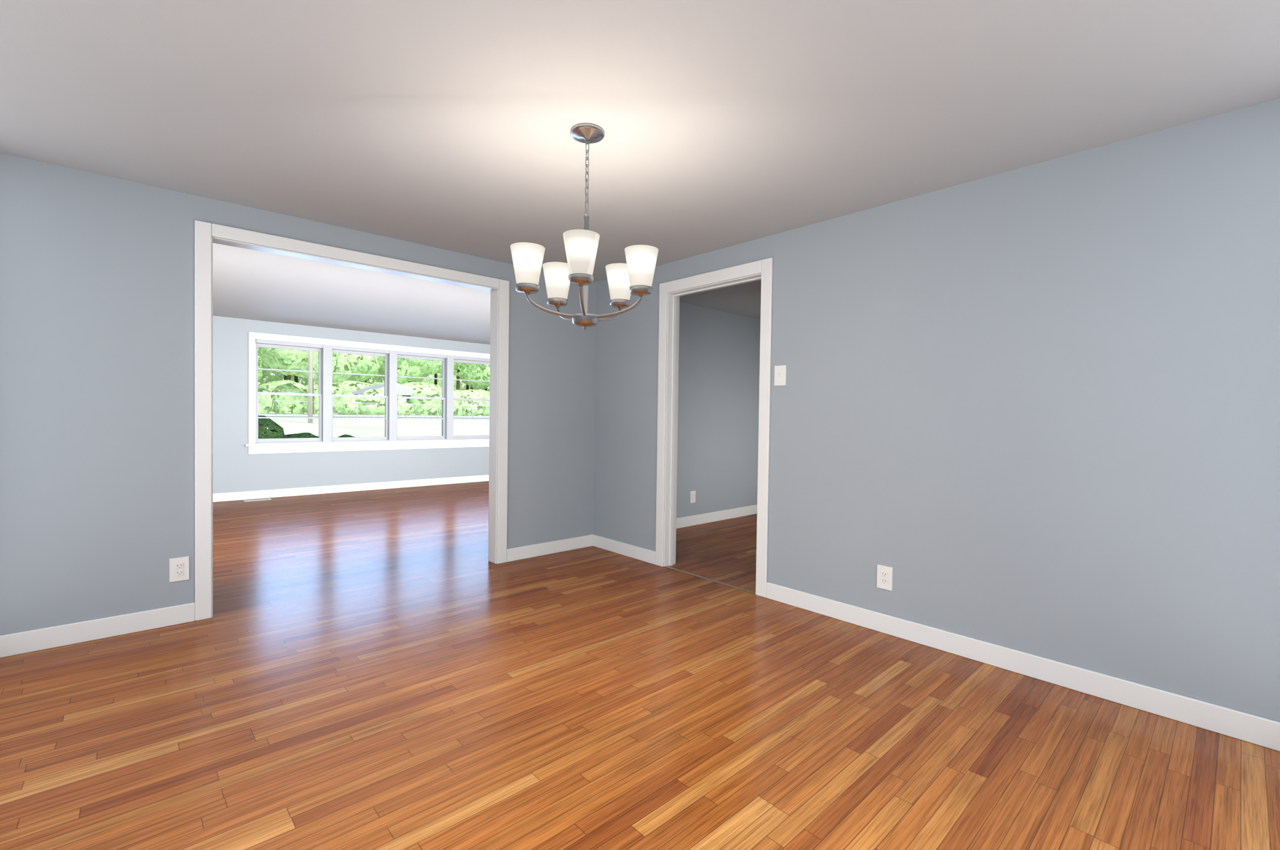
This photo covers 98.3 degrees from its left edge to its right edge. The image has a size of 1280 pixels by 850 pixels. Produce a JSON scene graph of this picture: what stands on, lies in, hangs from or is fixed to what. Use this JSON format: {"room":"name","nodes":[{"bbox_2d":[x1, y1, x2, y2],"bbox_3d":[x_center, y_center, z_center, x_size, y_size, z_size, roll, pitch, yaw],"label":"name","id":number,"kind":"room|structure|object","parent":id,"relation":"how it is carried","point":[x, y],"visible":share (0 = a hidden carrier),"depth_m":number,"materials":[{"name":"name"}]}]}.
{"room":"empty dining room","nodes":[
{"label":"empty dining room","id":0,"kind":"room"},
{"bbox_2d":[0,152,596,635],"bbox_3d":[-2.260,-0.093,3.533,5.120,2.440,0.120,0,1,-43],"label":"wall","id":1,"kind":"structure","parent":0,"point":[97,495],"depth_m":2.97,"materials":[{"name":"paint"}]},
{"bbox_2d":[169,556,189,582],"bbox_3d":[-2.616,0.819,3.145,0.086,0.132,0.009,0,1,-43],"label":"outlet","id":2,"kind":"object","parent":1,"relation":"attached to","point":[179,566],"visible":1,"depth_m":3.14,"materials":[{"name":"white plastic"}]},
{"bbox_2d":[194,220,509,620],"bbox_3d":[-1.863,-0.022,3.900,1.997,2.296,0.158,0,1,-43],"label":"door frame","id":3,"kind":"structure","parent":1,"relation":"attached to","point":[204,231],"depth_m":3.46,"materials":[{"name":"white wood"}]},
{"bbox_2d":[212,315,489,493],"bbox_3d":[-4.495,-0.213,8.403,8.820,2.440,0.200,0,1,-43],"label":"wall","id":4,"kind":"structure","parent":0,"point":[234,470],"depth_m":7.85,"materials":[{"name":"paint"}]},
{"bbox_2d":[212,474,488,501],"bbox_3d":[-2.743,1.009,6.560,8.500,0.112,4.940,0,1,-43],"label":"baseboard","id":5,"kind":"structure","parent":4,"relation":"attached to","point":[309,490],"depth_m":8.29,"materials":[{"name":"white wood"}]},
{"bbox_2d":[244,331,489,454],"bbox_3d":[-3.979,-0.438,8.853,3.850,1.657,0.285,0,1,-43],"label":"living room window","id":6,"kind":"structure","parent":4,"relation":"in","point":[324,372],"depth_m":8.45,"materials":[{"name":"white wood"}]},
{"bbox_2d":[0,480,1279,849],"bbox_3d":[-1.272,1.176,4.901,8.820,0.120,9.780,0,1,-43],"label":"floor","id":7,"kind":"structure","parent":0,"point":[362,674],"depth_m":2.17,"materials":[{"name":"brown wood"}]},
{"bbox_2d":[243,498,271,501],"bbox_3d":[-5.171,1.012,7.487,0.300,0.005,0.110,0,1,-43],"label":"floor vent","id":8,"kind":"object","parent":7,"relation":"in","point":[267,498],"visible":1,"depth_m":7.46,"materials":[{"name":"silver metal"}]},
{"bbox_2d":[664,565,755,593],"bbox_3d":[0.506,1.152,4.147,0.026,0.005,0.890,0,1,-43],"label":"threshold strip","id":9,"kind":"object","parent":7,"relation":"on","point":[665,566],"visible":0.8,"depth_m":4.10,"materials":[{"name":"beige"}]},
{"bbox_2d":[0,0,1279,344],"bbox_3d":[-1.237,-1.383,4.854,8.820,0.120,9.780,0,1,-43],"label":"ceiling","id":10,"kind":"structure","parent":0,"point":[446,124],"depth_m":2.18,"materials":[{"name":"paint"}]},
{"bbox_2d":[510,122,658,329],"bbox_3d":[-0.238,-0.840,2.413,0.617,0.850,0.607,0,1,-43],"label":"chandelier","id":11,"kind":"object","parent":10,"relation":"hanging from","point":[635,277],"visible":1,"depth_m":2.30,"materials":[{"name":"white glass"}]},
{"bbox_2d":[676,301,760,517],"bbox_3d":[0.880,-0.104,6.486,3.500,2.440,0.120,0,1,-43],"label":"wall","id":12,"kind":"structure","parent":0,"point":[719,360],"depth_m":6.41,"materials":[{"name":"paint"}]},
{"bbox_2d":[689,490,695,502],"bbox_3d":[0.587,0.799,6.157,0.086,0.132,0.009,0,1,-43],"label":"outlet","id":13,"kind":"object","parent":12,"relation":"attached to","point":[692,493],"visible":1,"depth_m":6.15,"materials":[{"name":"white plastic"}]},
{"bbox_2d":[676,504,757,528],"bbox_3d":[0.866,1.060,6.417,3.380,0.115,0.016,0,1,-43],"label":"baseboard","id":14,"kind":"structure","parent":12,"relation":"attached to","point":[709,517],"depth_m":6.41,"materials":[{"name":"white wood"}]},
{"bbox_2d":[592,98,1279,721],"bbox_3d":[1.151,-0.045,3.517,0.120,2.440,4.520,0,1,-43],"label":"wall","id":15,"kind":"structure","parent":0,"point":[1044,397],"depth_m":2.61,"materials":[{"name":"paint"}]},
{"bbox_2d":[0,533,1279,751],"bbox_3d":[-0.349,1.124,2.256,3.800,0.107,4.400,0,1,-43],"label":"baseboard","id":16,"kind":"structure","parent":15,"relation":"attached to","point":[1259,730],"depth_m":2.80,"materials":[{"name":"white wood"}]},
{"bbox_2d":[655,257,772,597],"bbox_3d":[0.559,0.012,4.161,0.158,2.286,1.068,0,1,-43],"label":"door frame","id":17,"kind":"structure","parent":15,"relation":"attached to","point":[764,266],"depth_m":4.43,"materials":[{"name":"white wood"}]},
{"bbox_2d":[774,365,786,385],"bbox_3d":[0.924,-0.327,3.661,0.017,0.132,0.086,0,1,-43],"label":"switch","id":18,"kind":"object","parent":15,"relation":"attached to","point":[780,370],"visible":1,"depth_m":3.66,"materials":[{"name":"white plastic"}]},
{"bbox_2d":[876,564,893,590],"bbox_3d":[1.395,0.870,3.158,0.009,0.132,0.086,0,1,-43],"label":"outlet","id":19,"kind":"object","parent":15,"relation":"attached to","point":[884,575],"visible":1,"depth_m":3.15,"materials":[{"name":"white plastic"}]},
{"label":"outside","id":20,"kind":"structure","parent":0,"visible":0},
{"bbox_2d":[266,411,489,437],"bbox_3d":[-27.595,-1.432,115.982,410.000,2.100,320.000,0,1,-43],"label":"road","id":21,"kind":"structure","parent":20,"point":[355,427],"depth_m":33.79,"materials":[{"name":"white asphalt"}]},
{"bbox_2d":[257,415,354,438],"bbox_3d":[-5.559,0.769,8.760,3.997,1.838,0.981,0,1,-43],"label":"shrubs","id":22,"kind":"object","parent":21,"relation":"on","point":[273,432],"visible":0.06,"depth_m":8.36,"materials":[{"name":"green plant"}]},
{"bbox_2d":[307,350,312,423],"bbox_3d":[-20.398,-4.771,34.293,2.400,9.700,0.266,0,1,-43],"label":"pole","id":23,"kind":"object","parent":21,"relation":"on","point":[310,389],"visible":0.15,"depth_m":34.24,"materials":[{"name":"beige wood"}]},
{"bbox_2d":[257,399,489,419],"bbox_3d":[-7.482,-1.022,52.694,66.035,1.326,0.061,0,1,-43],"label":"fence","id":24,"kind":"object","parent":21,"relation":"on","point":[258,400],"visible":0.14,"depth_m":41.01,"materials":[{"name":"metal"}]},
{"bbox_2d":[257,346,489,416],"bbox_3d":[-19.347,-17.388,99.566,220.000,34.968,78.113,0,1,-43],"label":"trees","id":25,"kind":"object","parent":21,"relation":"on","point":[273,358],"visible":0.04,"depth_m":56.83,"materials":[{"name":"green plant"}]},
{"bbox_2d":[351,382,423,415],"bbox_3d":[-26.364,-2.596,57.299,6.400,3.329,6.800,0,1,-43],"label":"house","id":26,"kind":"structure","parent":21,"relation":"on","point":[402,390],"depth_m":55.43,"materials":[{"name":"grey"}]},
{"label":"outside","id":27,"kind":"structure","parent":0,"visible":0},
{"bbox_2d":[259,414,489,417],"bbox_3d":[9.623,-0.844,75.486,410.000,0.142,5.000,0,1,-43],"label":"road","id":28,"kind":"structure","parent":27,"point":[314,415],"depth_m":45.67,"materials":[{"name":"grey asphalt"}]}
]}

